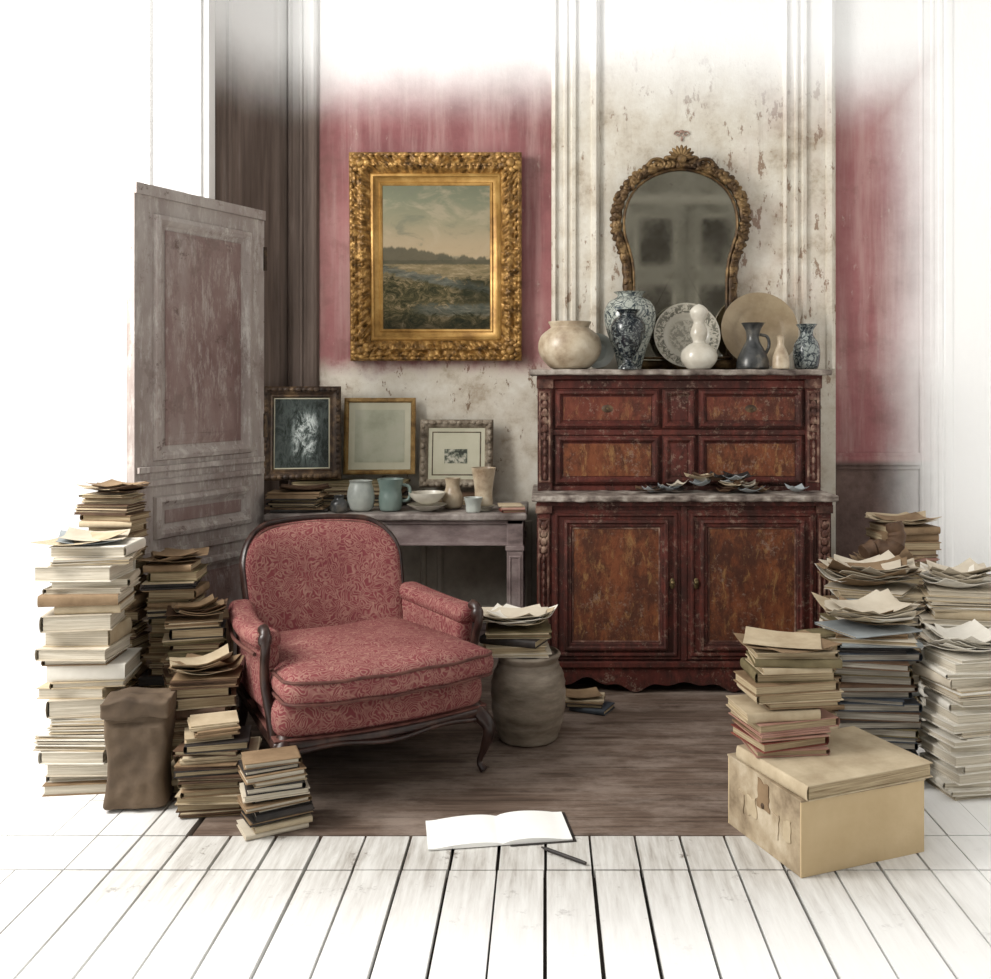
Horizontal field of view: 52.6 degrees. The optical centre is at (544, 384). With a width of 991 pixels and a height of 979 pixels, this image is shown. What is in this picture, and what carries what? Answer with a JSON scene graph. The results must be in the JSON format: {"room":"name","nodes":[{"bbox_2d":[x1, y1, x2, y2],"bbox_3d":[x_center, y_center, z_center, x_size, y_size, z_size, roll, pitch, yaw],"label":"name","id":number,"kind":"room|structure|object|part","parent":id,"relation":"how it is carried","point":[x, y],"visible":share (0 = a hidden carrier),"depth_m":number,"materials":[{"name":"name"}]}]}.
{"room":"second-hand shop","nodes":[
{"label":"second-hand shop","id":0,"kind":"room"},
{"bbox_2d":[215,0,287,521],"bbox_3d":[-1.308,-0.430,4.480,0.102,3.400,0.542,0,0,23],"label":"wall","id":1,"kind":"structure","parent":0,"point":[251,36],"depth_m":4.50,"materials":[{"name":"grey wood"}]},
{"bbox_2d":[0,0,214,688],"bbox_3d":[-2.050,-0.428,4.205,1.299,3.404,0.099,0,0,0],"label":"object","id":2,"kind":"structure","parent":1,"relation":"in","point":[16,672],"depth_m":4.17,"materials":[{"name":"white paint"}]},
{"bbox_2d":[127,181,266,694],"bbox_3d":[-1.333,0.264,3.908,0.062,1.992,0.696,0,0,25],"label":"door","id":3,"kind":"structure","parent":1,"relation":"in","point":[197,419],"depth_m":3.86,"materials":[{"name":"paint"}]},
{"bbox_2d":[0,659,990,978],"bbox_3d":[-0.175,1.310,1.525,5.450,0.080,6.450,0,0,0],"label":"floor","id":4,"kind":"structure","parent":0,"point":[667,888],"depth_m":2.59,"materials":[{"name":"wood"}]},
{"bbox_2d":[31,527,145,796],"bbox_3d":[-1.456,0.868,3.195,0.312,0.803,0.270,0,0,-6],"label":"book stack","id":5,"kind":"object","parent":4,"relation":"on","point":[86,654],"visible":0.88,"depth_m":3.11,"materials":[{"name":"beige paper"}]},
{"bbox_2d":[74,479,150,687],"bbox_3d":[-1.471,0.799,3.430,0.238,0.941,0.191,0,0,4],"label":"book stack","id":6,"kind":"object","parent":4,"relation":"on","point":[115,505],"visible":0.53,"depth_m":3.39,"materials":[{"name":"beige paper"}]},
{"bbox_2d":[100,687,176,809],"bbox_3d":[-1.228,1.096,3.030,0.204,0.335,0.144,0,0,-8],"label":"paper bag","id":7,"kind":"object","parent":4,"relation":"on","point":[139,722],"visible":1,"depth_m":2.97,"materials":[{"name":"brown paper"}]},
{"bbox_2d":[136,547,209,687],"bbox_3d":[-1.281,0.917,3.458,0.237,0.705,0.237,0,0,-5],"label":"book stack","id":8,"kind":"object","parent":4,"relation":"on","point":[174,575],"visible":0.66,"depth_m":3.38,"materials":[{"name":"brown paper"}]},
{"bbox_2d":[160,594,228,761],"bbox_3d":[-1.161,0.985,3.323,0.236,0.569,0.189,0,0,-18],"label":"book stack","id":9,"kind":"object","parent":4,"relation":"on","point":[198,627],"visible":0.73,"depth_m":3.27,"materials":[{"name":"beige paper"}]},
{"bbox_2d":[168,643,243,793],"bbox_3d":[-1.080,1.053,3.174,0.237,0.434,0.209,0,0,-14],"label":"book stack","id":10,"kind":"object","parent":4,"relation":"on","point":[207,683],"visible":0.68,"depth_m":3.11,"materials":[{"name":"beige paper"}]},
{"bbox_2d":[171,725,261,818],"bbox_3d":[-0.984,1.162,3.010,0.249,0.215,0.186,0,0,-8],"label":"book stack","id":11,"kind":"object","parent":4,"relation":"on","point":[207,774],"visible":0.73,"depth_m":2.94,"materials":[{"name":"beige paper"}]},
{"bbox_2d":[184,710,240,743],"bbox_3d":[-1.002,1.030,3.009,0.157,0.046,0.136,0,0,-20],"label":"stack","id":12,"kind":"object","parent":11,"relation":"on","point":[223,725],"visible":1,"depth_m":2.97,"materials":[{"name":"beige paper"}]},
{"bbox_2d":[223,609,233,655],"bbox_3d":[-1.268,1.054,3.670,0.240,0.429,0.117,0,0,-20],"label":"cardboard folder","id":13,"kind":"object","parent":4,"relation":"on","point":[226,613],"visible":0.02,"depth_m":3.72,"materials":[{"name":"brown cardboard"}]},
{"bbox_2d":[236,745,314,840],"bbox_3d":[-0.774,1.167,2.874,0.206,0.205,0.143,0,0,-26],"label":"book stack","id":14,"kind":"object","parent":4,"relation":"on","point":[275,798],"visible":1,"depth_m":2.83,"materials":[{"name":"beige paper"}]},
{"bbox_2d":[227,514,495,772],"bbox_3d":[-0.660,0.886,3.422,0.797,0.783,0.960,0,0,-30],"label":"armchair","id":15,"kind":"object","parent":4,"relation":"on","point":[337,648],"visible":0.96,"depth_m":3.28,"materials":[{"name":"pink fabric"}]},
{"bbox_3d":[-0.822,0.760,3.703,0.612,0.532,0.307,0,0,-30],"label":"frame","id":16,"kind":"part","parent":15,"relation":"part of","materials":[{"name":"brown wood"}]},
{"bbox_2d":[245,519,402,631],"bbox_3d":[-0.819,0.765,3.698,0.589,0.509,0.309,0,0,-30],"label":"backrest","id":17,"kind":"object","parent":15,"relation":"on","point":[302,575],"depth_m":3.70,"materials":[{"name":"red fabric"}]},
{"bbox_3d":[-0.662,1.008,3.426,0.694,0.115,0.745,0,0,-30],"label":"seat","id":18,"kind":"part","parent":15,"relation":"part of","materials":[{"name":"red fabric"}]},
{"bbox_3d":[-0.676,1.161,3.450,0.736,0.234,0.827,0,0,-30],"label":"frame","id":19,"kind":"part","parent":15,"relation":"part of","materials":[{"name":"brown wood"}]},
{"bbox_2d":[270,618,493,707],"bbox_3d":[-0.610,0.908,3.335,0.691,0.140,0.755,0,0,-30],"label":"seat cushion","id":20,"kind":"object","parent":15,"relation":"on","point":[316,662],"depth_m":3.12,"materials":[{"name":"red fabric"}]},
{"bbox_2d":[264,501,528,607],"bbox_3d":[-0.620,0.901,4.370,1.090,0.738,0.475,0,0,0],"label":"console table","id":21,"kind":"object","parent":4,"relation":"on","point":[442,526],"visible":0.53,"depth_m":4.16,"materials":[{"name":"paint"}]},
{"bbox_2d":[265,483,331,512],"bbox_3d":[-1.035,0.476,4.216,0.276,0.113,0.166,0,0,-6],"label":"magazine stack","id":22,"kind":"object","parent":21,"relation":"on","point":[293,498],"visible":0.99,"depth_m":4.17,"materials":[{"name":"brown paper"}]},
{"bbox_2d":[330,495,347,512],"bbox_3d":[-0.865,0.497,4.200,0.073,0.070,0.073,0,0,0],"label":"pot","id":23,"kind":"object","parent":21,"relation":"on","point":[339,504],"visible":1,"depth_m":4.17,"materials":[{"name":"ceramic"}]},
{"bbox_2d":[292,479,409,505],"bbox_3d":[-0.868,0.481,4.482,0.553,0.103,0.212,0,0,0],"label":"portfolio","id":24,"kind":"object","parent":21,"relation":"on","point":[339,487],"visible":0.23,"depth_m":4.39,"materials":[{"name":"brown paper"}]},
{"bbox_2d":[264,386,340,480],"bbox_3d":[-1.088,0.215,4.473,0.345,0.419,0.101,0,0,-12],"label":"framed photograph","id":25,"kind":"object","parent":24,"relation":"on","point":[302,441],"visible":0.91,"depth_m":4.48},
{"bbox_2d":[274,398,329,468],"bbox_3d":[-1.090,0.216,4.482,0.245,0.320,0.006,0,-8,-12],"label":"picture","id":26,"kind":"object","parent":25,"relation":"attached to","point":[301,425],"depth_m":4.48},
{"bbox_2d":[343,398,415,474],"bbox_3d":[-0.756,0.233,4.575,0.325,0.349,0.065,0,0,-3],"label":"framed print","id":27,"kind":"object","parent":24,"relation":"on","point":[380,433],"visible":1,"depth_m":4.57},
{"bbox_2d":[347,479,374,511],"bbox_3d":[-0.780,0.469,4.235,0.116,0.128,0.116,0,0,0],"label":"cup","id":28,"kind":"object","parent":21,"relation":"on","point":[360,494],"visible":1,"depth_m":4.19,"materials":[{"name":"ceramic"}]},
{"bbox_2d":[377,478,411,511],"bbox_3d":[-0.648,0.465,4.235,0.130,0.135,0.112,0,0,36],"label":"mug","id":29,"kind":"object","parent":21,"relation":"on","point":[390,493],"visible":1,"depth_m":4.20,"materials":[{"name":"ceramic"}]},
{"bbox_2d":[407,502,446,510],"bbox_3d":[-0.500,0.518,4.240,0.170,0.028,0.170,0,0,0],"label":"dish","id":30,"kind":"object","parent":21,"relation":"on","point":[421,507],"visible":0.91,"depth_m":4.21,"materials":[{"name":"white ceramic"}]},
{"bbox_2d":[408,490,445,503],"bbox_3d":[-0.500,0.478,4.240,0.160,0.048,0.160,0,0,0],"label":"bowl","id":31,"kind":"object","parent":30,"relation":"on","point":[421,496],"visible":1,"depth_m":4.19,"materials":[{"name":"ceramic"}]},
{"bbox_2d":[442,477,462,508],"bbox_3d":[-0.400,0.468,4.330,0.092,0.130,0.092,0,0,0],"label":"pitcher","id":32,"kind":"object","parent":21,"relation":"on","point":[453,496],"visible":0.96,"depth_m":4.30,"materials":[{"name":"beige ceramic"}]},
{"bbox_2d":[438,492,474,504],"bbox_3d":[-0.401,0.510,4.500,0.326,0.044,0.159,0,0,0],"label":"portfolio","id":33,"kind":"object","parent":21,"relation":"on","point":[465,494],"visible":0.02,"depth_m":4.46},
{"bbox_2d":[419,419,493,487],"bbox_3d":[-0.405,0.313,4.566,0.335,0.310,0.075,0,0,2],"label":"framed sketch","id":34,"kind":"object","parent":33,"relation":"on","point":[448,448],"visible":0.88,"depth_m":4.57,"materials":[{"name":"beige paper"}]},
{"bbox_2d":[428,428,484,478],"bbox_3d":[-0.405,0.313,4.572,0.265,0.240,0.006,0,-7,2],"label":"picture","id":35,"kind":"object","parent":34,"relation":"attached to","point":[452,452],"depth_m":4.57},
{"bbox_2d":[464,496,482,512],"bbox_3d":[-0.300,0.501,4.180,0.081,0.063,0.081,0,0,0],"label":"cup","id":36,"kind":"object","parent":21,"relation":"on","point":[473,503],"visible":1,"depth_m":4.15,"materials":[{"name":"ceramic"}]},
{"bbox_2d":[481,504,495,510],"bbox_3d":[-0.262,0.523,4.270,0.110,0.019,0.110,0,0,0],"label":"dish","id":37,"kind":"object","parent":21,"relation":"on","point":[483,508],"visible":0.59,"depth_m":4.24,"materials":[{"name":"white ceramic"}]},
{"bbox_2d":[471,467,495,505],"bbox_3d":[-0.262,0.432,4.270,0.106,0.160,0.106,0,0,0],"label":"beaker","id":38,"kind":"object","parent":37,"relation":"on","point":[483,477],"visible":0.9,"depth_m":4.23,"materials":[{"name":"beige ceramic"}]},
{"bbox_2d":[498,503,524,512],"bbox_3d":[-0.143,0.517,4.216,0.116,0.031,0.105,0,0,-10],"label":"stack","id":39,"kind":"object","parent":21,"relation":"on","point":[504,507],"visible":1,"depth_m":4.17,"materials":[{"name":"beige paper"}]},
{"bbox_2d":[426,811,576,850],"bbox_3d":[-0.130,1.262,2.842,0.410,0.015,0.191,0,0,-9],"label":"open notebook","id":40,"kind":"object","parent":4,"relation":"on","point":[515,828],"visible":1,"depth_m":2.83,"materials":[{"name":"paper"}]},
{"bbox_2d":[491,646,565,746],"bbox_3d":[-0.060,1.114,3.600,0.271,0.312,0.271,0,0,0],"label":"stoneware crock","id":41,"kind":"object","parent":4,"relation":"on","point":[528,694],"visible":0.8,"depth_m":3.49,"materials":[{"name":"grey ceramic"}]},
{"bbox_2d":[478,603,557,657],"bbox_3d":[-0.117,0.877,3.608,0.313,0.160,0.270,0,0,8],"label":"book stack","id":42,"kind":"object","parent":41,"relation":"on","point":[512,631],"visible":0.94,"depth_m":3.53,"materials":[{"name":"beige paper"}]},
{"bbox_2d":[541,846,586,864],"bbox_3d":[0.049,1.264,2.689,0.150,0.010,0.010,0,0,38],"label":"pen","id":43,"kind":"object","parent":4,"relation":"on","point":[550,850],"visible":1,"depth_m":2.68,"materials":[{"name":"grey metal"}]},
{"bbox_2d":[565,687,614,715],"bbox_3d":[0.164,1.238,3.935,0.214,0.063,0.169,0,0,14],"label":"book stack","id":44,"kind":"object","parent":4,"relation":"on","point":[589,700],"visible":0.9,"depth_m":3.89,"materials":[{"name":"brown paper"}]},
{"bbox_2d":[529,369,838,691],"bbox_3d":[0.575,0.614,4.336,1.285,1.365,0.498,0,0,0],"label":"cabinet","id":45,"kind":"object","parent":4,"relation":"on","point":[647,588],"visible":0.91,"depth_m":4.13,"materials":[{"name":"red paint"}]},
{"bbox_2d":[538,321,601,368],"bbox_3d":[0.108,-0.172,4.350,0.276,0.206,0.276,0,0,0],"label":"ceramic jar","id":46,"kind":"object","parent":45,"relation":"on","point":[567,344],"visible":0.99,"depth_m":4.25,"materials":[{"name":"beige ceramic"}]},
{"bbox_2d":[591,333,613,367],"bbox_3d":[0.232,-0.154,4.505,0.160,0.158,0.056,0,0,-1],"label":"saucer","id":47,"kind":"object","parent":45,"relation":"on","point":[607,352],"visible":0.42,"depth_m":4.50,"materials":[{"name":"ceramic"}]},
{"bbox_3d":[0.268,0.322,4.292,0.445,0.207,0.027,0,0,0],"label":"drawer","id":48,"kind":"part","parent":45,"relation":"part of","materials":[{"name":"red paint"}]},
{"bbox_3d":[0.268,0.102,4.292,0.445,0.167,0.027,0,0,0],"label":"drawer","id":49,"kind":"part","parent":45,"relation":"part of","materials":[{"name":"red paint"}]},
{"bbox_3d":[0.294,0.827,4.133,0.534,0.617,0.044,0,0,0],"label":"door","id":50,"kind":"part","parent":45,"relation":"part of","materials":[{"name":"red paint"}]},
{"bbox_2d":[611,309,645,368],"bbox_3d":[0.355,-0.195,4.266,0.149,0.252,0.149,0,0,0],"label":"urn","id":51,"kind":"object","parent":45,"relation":"on","point":[628,329],"visible":1,"depth_m":4.22,"materials":[{"name":"ceramic"}]},
{"bbox_2d":[604,291,655,369],"bbox_3d":[0.375,-0.239,4.425,0.232,0.342,0.232,0,0,0],"label":"porcelain vase","id":52,"kind":"object","parent":45,"relation":"on","point":[624,299],"visible":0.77,"depth_m":4.37,"materials":[{"name":"ceramic"}]},
{"bbox_3d":[0.575,0.322,4.292,0.140,0.207,0.027,0,0,0],"label":"drawer","id":53,"kind":"part","parent":45,"relation":"part of","materials":[{"name":"red paint"}]},
{"bbox_3d":[0.575,0.102,4.292,0.140,0.167,0.027,0,0,0],"label":"drawer","id":54,"kind":"part","parent":45,"relation":"part of","materials":[{"name":"red paint"}]},
{"bbox_2d":[609,145,751,369],"bbox_3d":[0.616,-0.574,4.538,0.648,1.017,0.108,0,0,0],"label":"mirror","id":55,"kind":"object","parent":45,"relation":"on","point":[682,232],"visible":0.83,"depth_m":4.54,"materials":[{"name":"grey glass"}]},
{"bbox_2d":[654,303,719,366],"bbox_3d":[0.632,-0.224,4.456,0.296,0.290,0.081,0,0,-1],"label":"plate","id":56,"kind":"object","parent":45,"relation":"on","point":[672,329],"visible":0.67,"depth_m":4.46,"materials":[{"name":"white ceramic"}]},
{"bbox_2d":[680,304,717,368],"bbox_3d":[0.665,-0.209,4.320,0.159,0.282,0.159,0,0,0],"label":"vase","id":57,"kind":"object","parent":45,"relation":"on","point":[698,354],"visible":0.98,"depth_m":4.28,"materials":[{"name":"ceramic"}]},
{"bbox_2d":[635,471,808,492],"bbox_3d":[0.741,0.406,4.211,0.723,0.089,0.170,0,0,0],"label":"paper scraps","id":58,"kind":"object","parent":45,"relation":"on","point":[728,481],"visible":1,"depth_m":4.18,"materials":[{"name":"grey paper"}]},
{"bbox_3d":[0.882,0.322,4.292,0.445,0.207,0.027,0,0,0],"label":"drawer","id":59,"kind":"part","parent":45,"relation":"part of","materials":[{"name":"red paint"}]},
{"bbox_3d":[0.882,0.102,4.292,0.445,0.167,0.027,0,0,0],"label":"drawer","id":60,"kind":"part","parent":45,"relation":"part of","materials":[{"name":"red paint"}]},
{"bbox_3d":[0.856,0.827,4.133,0.534,0.617,0.044,0,0,0],"label":"door","id":61,"kind":"part","parent":45,"relation":"part of","materials":[{"name":"red paint"}]},
{"bbox_2d":[736,322,770,368],"bbox_3d":[0.904,-0.169,4.330,0.148,0.200,0.140,0,0,0],"label":"jug","id":62,"kind":"object","parent":45,"relation":"on","point":[752,355],"visible":0.97,"depth_m":4.29,"materials":[{"name":"ceramic"}]},
{"bbox_2d":[721,292,798,365],"bbox_3d":[0.955,-0.247,4.454,0.344,0.336,0.089,0,0,1],"label":"plate","id":63,"kind":"object","parent":45,"relation":"on","point":[778,318],"visible":0.61,"depth_m":4.47,"materials":[{"name":"beige ceramic"}]},
{"bbox_2d":[772,335,789,368],"bbox_3d":[1.005,-0.141,4.262,0.073,0.145,0.073,0,0,0],"label":"bottle","id":64,"kind":"object","parent":45,"relation":"on","point":[780,360],"visible":0.98,"depth_m":4.24,"materials":[{"name":"beige ceramic"}]},
{"bbox_2d":[793,324,819,368],"bbox_3d":[1.135,-0.166,4.340,0.116,0.195,0.116,0,0,0],"label":"vase","id":65,"kind":"object","parent":45,"relation":"on","point":[806,349],"visible":0.95,"depth_m":4.30,"materials":[{"name":"grey ceramic"}]},
{"bbox_2d":[796,628,844,729],"bbox_3d":[0.870,1.030,3.204,0.162,0.480,0.135,0,0,-12],"label":"book stack","id":66,"kind":"object","parent":4,"relation":"on","point":[826,634],"visible":0.1,"depth_m":3.17,"materials":[{"name":"beige paper"}]},
{"bbox_2d":[727,752,924,877],"bbox_3d":[0.780,1.170,2.810,0.409,0.200,0.354,0,0,-22],"label":"cardboard box","id":67,"kind":"object","parent":4,"relation":"on","point":[826,835],"visible":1,"depth_m":2.66,"materials":[{"name":"beige cardboard"}]},
{"bbox_2d":[736,726,932,801],"bbox_3d":[0.802,1.050,2.792,0.429,0.040,0.331,0,0,-22],"label":"lid","id":68,"kind":"object","parent":67,"relation":"on","point":[858,760],"visible":0.96,"depth_m":2.71,"materials":[{"name":"beige cardboard"}]},
{"bbox_2d":[726,694,839,757],"bbox_3d":[0.679,0.969,2.868,0.281,0.120,0.223,0,0,-12],"label":"book stack","id":69,"kind":"object","parent":68,"relation":"on","point":[766,733],"visible":0.91,"depth_m":2.79,"materials":[{"name":"beige paper"}]},
{"bbox_2d":[733,626,843,709],"bbox_3d":[0.695,0.811,2.862,0.284,0.184,0.250,0,0,-4],"label":"book stack","id":70,"kind":"object","parent":69,"relation":"on","point":[782,670],"visible":1,"depth_m":2.80,"materials":[{"name":"beige paper"}]},
{"bbox_2d":[819,589,923,742],"bbox_3d":[1.178,1.001,3.616,0.341,0.537,0.289,0,0,-8],"label":"book stack","id":71,"kind":"object","parent":4,"relation":"on","point":[824,616],"visible":0.09,"depth_m":3.55,"materials":[{"name":"beige paper"}]},
{"bbox_2d":[815,550,926,604],"bbox_3d":[1.183,0.690,3.628,0.381,0.159,0.337,0,0,6],"label":"pile","id":72,"kind":"object","parent":71,"relation":"on","point":[850,579],"visible":0.97,"depth_m":3.56,"materials":[{"name":"beige paper"}]},
{"bbox_2d":[832,645,922,755],"bbox_3d":[1.048,1.051,3.238,0.310,0.437,0.241,0,0,6],"label":"book stack","id":73,"kind":"object","parent":4,"relation":"on","point":[877,684],"visible":0.55,"depth_m":3.15,"materials":[{"name":"grey paper"}]},
{"bbox_2d":[812,588,924,647],"bbox_3d":[1.049,0.755,3.242,0.333,0.146,0.312,0,0,-6],"label":"pile","id":74,"kind":"object","parent":73,"relation":"on","point":[877,619],"visible":0.99,"depth_m":3.17,"materials":[{"name":"beige paper"}]},
{"bbox_2d":[849,547,925,703],"bbox_3d":[1.361,0.961,3.948,0.269,0.618,0.253,0,0,-12],"label":"book stack","id":75,"kind":"object","parent":4,"relation":"on","point":[905,552],"visible":0.03,"depth_m":3.92,"materials":[{"name":"beige paper"}]},
{"bbox_2d":[858,521,905,558],"bbox_3d":[1.335,0.616,3.952,0.184,0.162,0.093,0,0,0],"label":"paper roll","id":76,"kind":"object","parent":75,"relation":"on","point":[895,542],"visible":0.87,"depth_m":3.92,"materials":[{"name":"brown paper"}]},
{"bbox_2d":[865,511,940,649],"bbox_3d":[1.505,0.906,4.258,0.329,0.728,0.297,0,0,-3],"label":"book stack","id":77,"kind":"object","parent":4,"relation":"on","point":[922,539],"visible":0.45,"depth_m":4.16,"materials":[{"name":"beige paper"}]},
{"bbox_2d":[912,619,990,800],"bbox_3d":[1.338,1.015,3.151,0.286,0.510,0.275,0,0,-10],"label":"book stack","id":78,"kind":"object","parent":4,"relation":"on","point":[955,670],"visible":0.97,"depth_m":3.08,"materials":[{"name":"white paper"}]},
{"bbox_2d":[915,558,990,751],"bbox_3d":[1.457,0.946,3.518,0.296,0.647,0.274,0,0,8],"label":"book stack","id":79,"kind":"object","parent":4,"relation":"on","point":[958,595],"visible":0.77,"depth_m":3.45,"materials":[{"name":"beige paper"}]},
{"bbox_2d":[319,0,990,622],"bbox_3d":[0.630,-0.430,4.700,3.640,3.400,0.100,0,0,0],"label":"wall","id":80,"kind":"structure","parent":0,"point":[395,75],"depth_m":4.65,"materials":[{"name":"pink paint"}]},
{"bbox_2d":[288,0,318,484],"bbox_3d":[-1.120,-0.430,4.636,0.140,3.400,0.028,0,0,0],"label":"trim","id":81,"kind":"structure","parent":80,"relation":"attached to","point":[303,15],"depth_m":4.63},
{"bbox_2d":[349,152,521,360],"bbox_3d":[-0.502,-0.589,4.594,0.790,0.956,0.103,0,0,0],"label":"landscape painting","id":82,"kind":"object","parent":80,"relation":"attached to","point":[435,238],"visible":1,"depth_m":4.61,"materials":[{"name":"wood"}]},
{"bbox_2d":[420,520,531,658],"bbox_3d":[-0.580,0.950,4.635,1.220,0.640,0.030,0,0,0],"label":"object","id":83,"kind":"structure","parent":80,"relation":"attached to","point":[528,523],"depth_m":4.63,"materials":[{"name":"paint"}]},
{"bbox_2d":[836,453,920,468],"bbox_3d":[1.541,0.352,4.639,0.398,0.075,0.022,0,0,0],"label":"trim","id":84,"kind":"structure","parent":80,"relation":"attached to","point":[843,460],"depth_m":4.63,"materials":[{"name":"pink paint"}]},
{"bbox_2d":[919,0,953,566],"bbox_3d":[1.820,-0.430,4.646,0.160,3.400,0.008,0,0,0],"label":"trim","id":85,"kind":"structure","parent":80,"relation":"attached to","point":[936,17],"depth_m":4.64,"materials":[{"name":"white painted plaster"}]},
{"bbox_2d":[551,0,835,594],"bbox_3d":[0.685,-0.430,4.630,1.310,3.400,0.039,0,0,0],"label":"wall","id":86,"kind":"structure","parent":0,"point":[711,70],"depth_m":4.61,"materials":[{"name":"white paint"}]},
{"bbox_2d":[553,0,599,368],"bbox_3d":[0.145,-1.103,4.596,0.220,2.055,0.028,0,0,0],"label":"trim","id":87,"kind":"structure","parent":86,"relation":"attached to","point":[576,23],"depth_m":4.60,"materials":[{"name":"white paint"}]},
{"bbox_2d":[674,130,689,140],"bbox_3d":[0.630,-1.148,4.605,0.074,0.054,0.010,0,0,0],"label":"ornament","id":88,"kind":"object","parent":86,"relation":"attached to","point":[680,131],"visible":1,"depth_m":4.60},
{"bbox_2d":[783,0,834,368],"bbox_3d":[1.215,-1.103,4.596,0.240,2.055,0.028,0,0,0],"label":"trim","id":89,"kind":"structure","parent":86,"relation":"attached to","point":[808,25],"depth_m":4.60,"materials":[{"name":"white paint"}]}
]}

